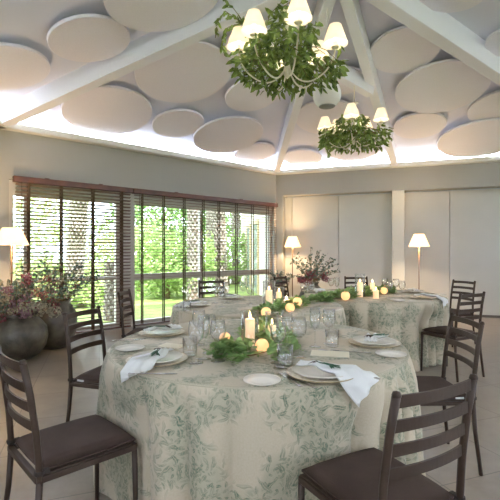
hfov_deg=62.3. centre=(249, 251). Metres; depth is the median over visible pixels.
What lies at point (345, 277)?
dining chair
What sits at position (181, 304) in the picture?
napkin
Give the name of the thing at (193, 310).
wine glass
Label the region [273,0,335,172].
beam corner
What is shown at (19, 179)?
blind
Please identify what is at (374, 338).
napkin
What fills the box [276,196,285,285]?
pillar corner
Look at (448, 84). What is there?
disc
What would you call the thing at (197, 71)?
disc
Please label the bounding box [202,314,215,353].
wine glass
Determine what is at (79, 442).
seat cushion
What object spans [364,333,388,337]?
sprig
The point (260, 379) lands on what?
plate
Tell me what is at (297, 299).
candle
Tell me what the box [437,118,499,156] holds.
disc
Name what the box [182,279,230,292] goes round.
garden path
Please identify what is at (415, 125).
disc
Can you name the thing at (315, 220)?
wall panel
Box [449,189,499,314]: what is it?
wall panel
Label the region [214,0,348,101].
chandelier
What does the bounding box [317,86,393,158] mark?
chandelier
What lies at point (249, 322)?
pillar candle
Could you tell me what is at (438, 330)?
seat cushion
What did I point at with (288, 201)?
wall panel
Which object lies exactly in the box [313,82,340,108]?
speaker
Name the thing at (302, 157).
disc
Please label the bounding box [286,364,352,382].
charger plate
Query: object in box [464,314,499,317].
baseboard
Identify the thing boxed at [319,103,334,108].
grille
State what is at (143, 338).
fork
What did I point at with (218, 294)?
napkin
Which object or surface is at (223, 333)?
candle
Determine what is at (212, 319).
bowl
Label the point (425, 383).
seat cushion
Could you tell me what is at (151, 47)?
beam
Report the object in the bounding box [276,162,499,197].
wall
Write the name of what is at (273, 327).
pillar candle
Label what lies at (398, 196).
pillar
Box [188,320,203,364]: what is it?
wine glass
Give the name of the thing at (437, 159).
trim
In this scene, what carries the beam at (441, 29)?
attached to the ceiling
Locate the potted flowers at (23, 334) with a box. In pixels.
[0,260,69,360]
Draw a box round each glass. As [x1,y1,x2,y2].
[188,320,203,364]
[192,310,205,345]
[197,314,210,359]
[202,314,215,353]
[210,319,225,361]
[270,320,285,363]
[281,311,292,332]
[291,316,306,357]
[309,307,320,347]
[322,309,335,344]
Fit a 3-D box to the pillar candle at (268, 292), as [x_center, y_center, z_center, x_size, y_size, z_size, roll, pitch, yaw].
[0.181,0.433,3.955,0.066,0.222,0.066,0,0,0]
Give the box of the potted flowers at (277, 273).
[266,269,294,295]
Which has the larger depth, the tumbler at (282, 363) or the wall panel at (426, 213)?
the wall panel at (426, 213)
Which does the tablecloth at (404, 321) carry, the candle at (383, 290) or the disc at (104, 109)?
the candle at (383, 290)
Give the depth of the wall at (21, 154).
6.88 m
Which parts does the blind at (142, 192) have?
tilt cord, rail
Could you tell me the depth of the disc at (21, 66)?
4.71 m
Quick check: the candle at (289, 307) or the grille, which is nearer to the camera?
the candle at (289, 307)
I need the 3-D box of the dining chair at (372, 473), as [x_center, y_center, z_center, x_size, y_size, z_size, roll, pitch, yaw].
[0.482,0.854,1.499,0.426,0.894,0.493,0,0,-28]
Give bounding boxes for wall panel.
[285,198,291,296]
[292,196,338,296]
[339,193,391,288]
[405,191,448,302]
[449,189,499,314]
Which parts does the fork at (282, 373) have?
handle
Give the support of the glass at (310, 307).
on the tablecloth at (201, 431)
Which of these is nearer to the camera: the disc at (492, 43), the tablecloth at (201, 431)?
the tablecloth at (201, 431)
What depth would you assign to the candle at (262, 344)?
2.23 m
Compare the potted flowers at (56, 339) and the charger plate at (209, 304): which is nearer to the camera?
the charger plate at (209, 304)
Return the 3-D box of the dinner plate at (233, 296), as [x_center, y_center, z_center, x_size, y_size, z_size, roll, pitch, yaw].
[-0.223,0.527,4.848,0.252,0.017,0.252,0,0,-21]
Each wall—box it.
[0,129,275,310]
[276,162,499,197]
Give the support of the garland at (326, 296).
on the tablecloth at (404, 321)
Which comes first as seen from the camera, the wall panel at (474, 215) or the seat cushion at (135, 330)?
the seat cushion at (135, 330)
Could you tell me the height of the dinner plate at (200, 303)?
0.017 m
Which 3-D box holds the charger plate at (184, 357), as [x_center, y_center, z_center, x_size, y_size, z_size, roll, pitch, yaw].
[-0.465,0.537,2.068,0.306,0.015,0.306,0,0,0]
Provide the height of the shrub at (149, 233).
3.100 m
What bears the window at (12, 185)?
in the wall at (21, 154)
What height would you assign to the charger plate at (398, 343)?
0.015 m
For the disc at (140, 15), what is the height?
0.321 m
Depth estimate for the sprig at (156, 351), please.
2.02 m
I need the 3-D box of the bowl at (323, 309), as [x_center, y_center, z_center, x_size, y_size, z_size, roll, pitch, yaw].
[0.468,0.393,2.450,0.080,0.107,0.080,0,0,-26]
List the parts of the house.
door glass, door frame, door glass, door frame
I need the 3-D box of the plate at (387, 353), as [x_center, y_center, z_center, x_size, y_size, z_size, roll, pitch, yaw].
[0.742,0.538,2.178,0.158,0.013,0.158,0,0,-24]
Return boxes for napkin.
[120,347,174,382]
[143,324,182,330]
[174,300,206,307]
[218,294,239,295]
[295,360,379,406]
[304,287,324,292]
[364,332,387,341]
[414,293,447,306]
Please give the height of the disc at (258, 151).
0.253 m
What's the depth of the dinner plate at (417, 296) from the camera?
4.90 m
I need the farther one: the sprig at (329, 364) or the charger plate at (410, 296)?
the charger plate at (410, 296)
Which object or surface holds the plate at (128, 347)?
on the tablecloth at (201, 431)
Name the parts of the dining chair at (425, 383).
seat frame, leg, post, leg, post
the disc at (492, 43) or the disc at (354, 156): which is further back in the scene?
the disc at (354, 156)
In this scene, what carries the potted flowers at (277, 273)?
on the floor
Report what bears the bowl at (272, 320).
on the wine glass at (272, 320)
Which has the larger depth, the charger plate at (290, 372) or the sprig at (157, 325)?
the sprig at (157, 325)
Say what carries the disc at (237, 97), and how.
attached to the ceiling
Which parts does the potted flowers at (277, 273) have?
pot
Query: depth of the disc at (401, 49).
5.39 m
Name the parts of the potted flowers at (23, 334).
pot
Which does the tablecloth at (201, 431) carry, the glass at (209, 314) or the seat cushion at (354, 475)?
the glass at (209, 314)
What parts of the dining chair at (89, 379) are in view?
post, leg, seat frame, post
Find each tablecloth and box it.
[93,319,425,499]
[170,296,345,325]
[304,288,448,371]
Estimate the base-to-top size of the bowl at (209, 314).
0.125 m
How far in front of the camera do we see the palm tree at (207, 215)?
21.82 m
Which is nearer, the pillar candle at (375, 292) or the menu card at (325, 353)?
the menu card at (325, 353)
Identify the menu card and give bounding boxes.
[158,343,185,348]
[310,350,348,357]
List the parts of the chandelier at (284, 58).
lamp shade, lamp shade, arm, arm, lamp shade, central stem, arm, lamp shade, arm, arm, lamp shade, lamp shade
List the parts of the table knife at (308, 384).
handle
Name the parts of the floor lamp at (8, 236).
lamp shade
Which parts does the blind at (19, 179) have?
tilt cord, rail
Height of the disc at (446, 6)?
0.172 m
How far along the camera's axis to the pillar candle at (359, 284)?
4.99 m
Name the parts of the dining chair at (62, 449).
post, leg, post, leg, seat frame, leg, leg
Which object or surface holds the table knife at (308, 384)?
on the tablecloth at (201, 431)
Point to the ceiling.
(27, 23)
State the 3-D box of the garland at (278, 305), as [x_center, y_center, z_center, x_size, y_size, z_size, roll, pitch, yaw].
[0.306,0.484,3.979,0.408,0.131,1.089,0,0,28]
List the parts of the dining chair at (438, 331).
leg, seat frame, leg, post, leg, post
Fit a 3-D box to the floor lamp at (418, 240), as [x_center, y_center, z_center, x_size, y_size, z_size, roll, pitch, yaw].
[3.164,0.481,7.750,0.370,1.637,0.370,0,0,0]
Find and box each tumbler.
[182,336,197,356]
[277,343,292,365]
[325,329,338,347]
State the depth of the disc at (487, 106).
6.48 m
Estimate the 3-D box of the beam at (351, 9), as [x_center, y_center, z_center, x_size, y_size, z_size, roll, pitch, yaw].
[1.926,-2.375,6.304,0.130,1.281,4.936,0,0,26]
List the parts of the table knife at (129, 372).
blade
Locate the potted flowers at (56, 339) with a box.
[10,250,99,349]
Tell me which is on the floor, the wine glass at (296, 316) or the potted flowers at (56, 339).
the potted flowers at (56, 339)
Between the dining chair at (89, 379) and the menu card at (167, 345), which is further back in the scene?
the dining chair at (89, 379)
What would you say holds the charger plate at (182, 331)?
on the tablecloth at (201, 431)
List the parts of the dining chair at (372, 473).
leg, seat frame, post, post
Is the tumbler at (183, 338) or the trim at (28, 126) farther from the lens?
the trim at (28, 126)
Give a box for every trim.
[0,119,277,174]
[75,322,169,334]
[278,152,499,174]
[287,188,499,197]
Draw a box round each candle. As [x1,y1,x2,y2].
[219,332,229,339]
[245,313,254,345]
[255,339,268,350]
[261,307,270,314]
[266,287,271,302]
[268,320,275,336]
[276,290,281,298]
[285,303,294,311]
[293,297,301,305]
[341,292,349,299]
[357,280,362,296]
[370,280,374,290]
[373,290,378,298]
[380,287,387,293]
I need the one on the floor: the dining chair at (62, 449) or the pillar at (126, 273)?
the dining chair at (62, 449)
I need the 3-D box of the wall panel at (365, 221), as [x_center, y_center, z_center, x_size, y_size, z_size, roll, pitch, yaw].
[2.492,0.015,8.995,1.108,2.520,0.080,0,0,18]
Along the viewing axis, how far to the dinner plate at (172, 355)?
2.10 m
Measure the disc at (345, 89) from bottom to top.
0.178 m
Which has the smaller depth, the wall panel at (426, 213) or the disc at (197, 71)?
the disc at (197, 71)
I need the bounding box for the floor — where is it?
[0,317,499,499]
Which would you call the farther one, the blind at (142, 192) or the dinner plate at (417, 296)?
the blind at (142, 192)
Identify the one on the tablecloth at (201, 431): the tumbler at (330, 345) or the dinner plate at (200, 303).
the tumbler at (330, 345)
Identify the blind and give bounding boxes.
[12,176,132,332]
[132,188,277,325]
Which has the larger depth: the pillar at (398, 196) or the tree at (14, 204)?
the tree at (14, 204)
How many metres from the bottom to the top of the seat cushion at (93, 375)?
0.040 m
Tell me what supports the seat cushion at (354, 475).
on the dining chair at (372, 473)
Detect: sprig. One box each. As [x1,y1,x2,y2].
[146,325,170,327]
[150,348,160,355]
[309,360,339,368]
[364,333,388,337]
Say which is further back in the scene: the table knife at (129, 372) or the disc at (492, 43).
the disc at (492, 43)
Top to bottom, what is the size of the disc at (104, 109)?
0.366 m
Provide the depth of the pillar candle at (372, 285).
5.28 m
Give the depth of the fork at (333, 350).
2.25 m
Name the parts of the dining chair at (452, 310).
post, seat frame, post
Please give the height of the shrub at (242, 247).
2.851 m
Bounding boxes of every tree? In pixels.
[13,197,101,262]
[65,201,87,276]
[95,204,230,244]
[103,263,113,320]
[177,212,240,256]
[186,209,197,300]
[205,211,213,279]
[213,211,228,296]
[231,213,240,283]
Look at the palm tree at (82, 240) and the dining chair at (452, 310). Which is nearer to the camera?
the dining chair at (452, 310)
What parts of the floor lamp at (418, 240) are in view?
lamp shade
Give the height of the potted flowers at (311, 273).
1.416 m
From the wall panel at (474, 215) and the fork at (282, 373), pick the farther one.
the wall panel at (474, 215)
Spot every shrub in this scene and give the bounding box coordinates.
[13,250,86,290]
[52,274,105,307]
[84,214,206,290]
[135,227,224,299]
[181,225,247,284]
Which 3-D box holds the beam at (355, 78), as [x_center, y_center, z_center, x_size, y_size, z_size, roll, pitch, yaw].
[1.270,-2.440,5.650,1.108,0.432,0.120,0,0,-30]
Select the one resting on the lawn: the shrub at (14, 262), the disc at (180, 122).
the shrub at (14, 262)
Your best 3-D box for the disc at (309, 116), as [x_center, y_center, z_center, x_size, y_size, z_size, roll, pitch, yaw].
[1.324,-2.307,7.115,1.096,0.282,1.074,0,0,21]
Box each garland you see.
[203,315,303,363]
[245,295,314,315]
[307,284,397,301]
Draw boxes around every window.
[9,180,119,330]
[131,193,271,324]
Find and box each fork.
[112,338,145,340]
[278,372,301,386]
[333,350,370,352]
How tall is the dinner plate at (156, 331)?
0.017 m
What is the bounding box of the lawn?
[14,262,259,323]
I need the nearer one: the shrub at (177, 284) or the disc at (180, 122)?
the disc at (180, 122)
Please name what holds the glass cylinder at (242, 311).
on the tablecloth at (201, 431)
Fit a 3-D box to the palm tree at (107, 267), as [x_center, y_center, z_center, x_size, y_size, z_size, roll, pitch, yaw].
[-2.945,0.837,8.900,0.408,1.255,0.410,0,0,0]
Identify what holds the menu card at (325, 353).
on the tablecloth at (201, 431)
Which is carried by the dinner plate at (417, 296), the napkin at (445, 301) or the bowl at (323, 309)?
the napkin at (445, 301)
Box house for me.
[241,214,264,295]
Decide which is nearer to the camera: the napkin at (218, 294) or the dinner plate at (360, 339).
the dinner plate at (360, 339)
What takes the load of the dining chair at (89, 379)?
on the floor
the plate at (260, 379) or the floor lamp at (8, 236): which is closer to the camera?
the plate at (260, 379)
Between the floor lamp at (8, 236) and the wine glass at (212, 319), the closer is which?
the wine glass at (212, 319)
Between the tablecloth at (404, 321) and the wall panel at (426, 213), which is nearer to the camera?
the tablecloth at (404, 321)
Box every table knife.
[128,372,177,374]
[284,374,317,387]
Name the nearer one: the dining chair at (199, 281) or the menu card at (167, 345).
the menu card at (167, 345)
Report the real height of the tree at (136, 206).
6.322 m
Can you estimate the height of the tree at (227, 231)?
7.620 m
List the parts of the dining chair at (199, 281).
post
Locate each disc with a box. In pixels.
[0,42,49,89]
[47,14,129,61]
[61,85,151,134]
[103,0,217,31]
[134,41,230,102]
[152,108,203,137]
[193,116,262,152]
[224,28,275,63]
[225,77,279,110]
[234,142,274,162]
[284,148,321,166]
[296,100,359,133]
[324,66,361,93]
[325,137,379,160]
[370,25,439,72]
[393,112,446,138]
[395,59,490,112]
[419,0,482,12]
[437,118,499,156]
[467,90,499,120]
[485,29,499,56]
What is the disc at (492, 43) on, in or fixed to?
attached to the ceiling
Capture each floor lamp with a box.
[0,228,28,283]
[285,236,300,296]
[408,234,428,289]
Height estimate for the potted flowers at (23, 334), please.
1.197 m
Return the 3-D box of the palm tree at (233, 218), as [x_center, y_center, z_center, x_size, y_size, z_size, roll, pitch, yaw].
[-0.601,-1.550,18.921,3.781,6.039,4.116,0,0,27]
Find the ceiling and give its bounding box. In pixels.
[0,0,499,164]
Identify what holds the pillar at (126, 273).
in the wall at (21, 154)
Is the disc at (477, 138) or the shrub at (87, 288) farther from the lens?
the shrub at (87, 288)
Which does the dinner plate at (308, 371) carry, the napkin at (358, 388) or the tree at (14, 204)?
the napkin at (358, 388)
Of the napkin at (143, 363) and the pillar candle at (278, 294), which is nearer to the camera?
the napkin at (143, 363)
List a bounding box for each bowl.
[188,320,203,342]
[198,314,209,339]
[202,314,215,334]
[210,319,225,341]
[270,320,285,342]
[291,316,306,337]
[322,309,335,327]
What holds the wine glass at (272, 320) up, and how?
on the tablecloth at (201, 431)
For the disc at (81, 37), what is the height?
0.248 m
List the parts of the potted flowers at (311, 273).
pot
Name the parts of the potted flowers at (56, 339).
pot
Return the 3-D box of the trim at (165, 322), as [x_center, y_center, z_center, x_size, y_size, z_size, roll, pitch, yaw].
[-1.551,1.282,7.712,5.220,0.035,0.280,0,0,-40]
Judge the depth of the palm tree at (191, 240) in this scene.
12.32 m
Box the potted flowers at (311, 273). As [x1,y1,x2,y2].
[286,247,339,296]
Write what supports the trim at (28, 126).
attached to the wall at (21, 154)
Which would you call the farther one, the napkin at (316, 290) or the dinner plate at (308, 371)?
the napkin at (316, 290)
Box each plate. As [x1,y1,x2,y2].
[115,344,144,350]
[125,352,187,366]
[131,350,182,362]
[138,329,184,336]
[142,329,180,334]
[186,303,210,306]
[189,302,208,305]
[218,297,243,298]
[220,295,241,297]
[243,373,280,385]
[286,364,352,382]
[292,362,342,378]
[347,337,401,347]
[352,335,396,344]
[375,349,406,357]
[410,296,436,298]
[413,295,434,297]
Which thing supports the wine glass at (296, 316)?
on the tablecloth at (201, 431)
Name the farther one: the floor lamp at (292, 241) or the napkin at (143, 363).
the floor lamp at (292, 241)
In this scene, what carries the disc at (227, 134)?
attached to the ceiling
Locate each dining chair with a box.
[0,345,137,499]
[62,306,105,421]
[117,289,148,337]
[198,280,224,298]
[273,276,288,295]
[298,374,477,499]
[344,276,367,287]
[416,312,484,475]
[420,291,485,381]
[449,279,475,346]
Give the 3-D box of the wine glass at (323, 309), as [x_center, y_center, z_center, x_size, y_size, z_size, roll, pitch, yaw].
[0.468,0.442,2.450,0.080,0.205,0.080,0,0,-26]
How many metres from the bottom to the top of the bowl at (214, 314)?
0.107 m
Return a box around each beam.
[0,0,288,125]
[310,53,373,96]
[340,0,397,165]
[366,0,499,84]
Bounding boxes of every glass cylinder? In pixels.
[241,310,258,339]
[265,311,278,331]
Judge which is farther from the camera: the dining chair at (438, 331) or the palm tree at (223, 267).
the palm tree at (223, 267)
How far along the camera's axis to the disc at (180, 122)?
6.70 m
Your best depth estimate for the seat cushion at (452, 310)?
5.77 m
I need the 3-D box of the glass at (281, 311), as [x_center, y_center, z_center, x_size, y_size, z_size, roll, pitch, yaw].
[0.202,0.432,2.254,0.068,0.225,0.068,0,0,-33]
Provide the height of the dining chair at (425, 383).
0.894 m
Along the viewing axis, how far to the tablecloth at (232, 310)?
3.89 m
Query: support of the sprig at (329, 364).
on the napkin at (358, 388)
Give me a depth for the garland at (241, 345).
2.18 m
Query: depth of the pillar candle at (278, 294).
4.40 m
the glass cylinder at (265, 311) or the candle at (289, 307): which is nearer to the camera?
the glass cylinder at (265, 311)
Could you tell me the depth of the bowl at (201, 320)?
2.02 m
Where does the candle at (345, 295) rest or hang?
on the tablecloth at (404, 321)
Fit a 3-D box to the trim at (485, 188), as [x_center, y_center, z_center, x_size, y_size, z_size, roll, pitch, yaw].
[3.810,-1.255,8.559,6.200,0.020,0.040,0,0,18]
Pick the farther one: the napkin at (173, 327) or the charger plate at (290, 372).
the napkin at (173, 327)
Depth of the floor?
3.38 m
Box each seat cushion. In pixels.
[15,414,135,468]
[75,365,101,382]
[126,327,148,335]
[301,447,453,499]
[416,376,465,398]
[422,326,477,335]
[449,308,465,313]
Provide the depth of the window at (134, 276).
7.98 m
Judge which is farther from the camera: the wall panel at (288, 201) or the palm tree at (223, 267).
the palm tree at (223, 267)
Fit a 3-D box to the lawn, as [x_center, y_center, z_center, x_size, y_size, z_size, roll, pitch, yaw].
[0.000,1.505,15.000,80.000,0.090,90.000,0,0,0]
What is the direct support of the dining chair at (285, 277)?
on the floor
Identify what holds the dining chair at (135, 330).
on the floor
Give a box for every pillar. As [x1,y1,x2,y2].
[123,193,130,325]
[392,190,404,289]
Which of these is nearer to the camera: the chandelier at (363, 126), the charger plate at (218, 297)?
the charger plate at (218, 297)
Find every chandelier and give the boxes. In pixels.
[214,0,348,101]
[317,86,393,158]
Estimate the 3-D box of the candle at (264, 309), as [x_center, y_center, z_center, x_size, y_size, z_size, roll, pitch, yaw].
[0.134,0.505,3.468,0.084,0.078,0.084,0,0,0]
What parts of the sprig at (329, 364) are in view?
stem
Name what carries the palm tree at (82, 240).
on the lawn
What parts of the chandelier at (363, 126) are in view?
lamp shade, lamp shade, lamp shade, central stem, lamp shade, lamp shade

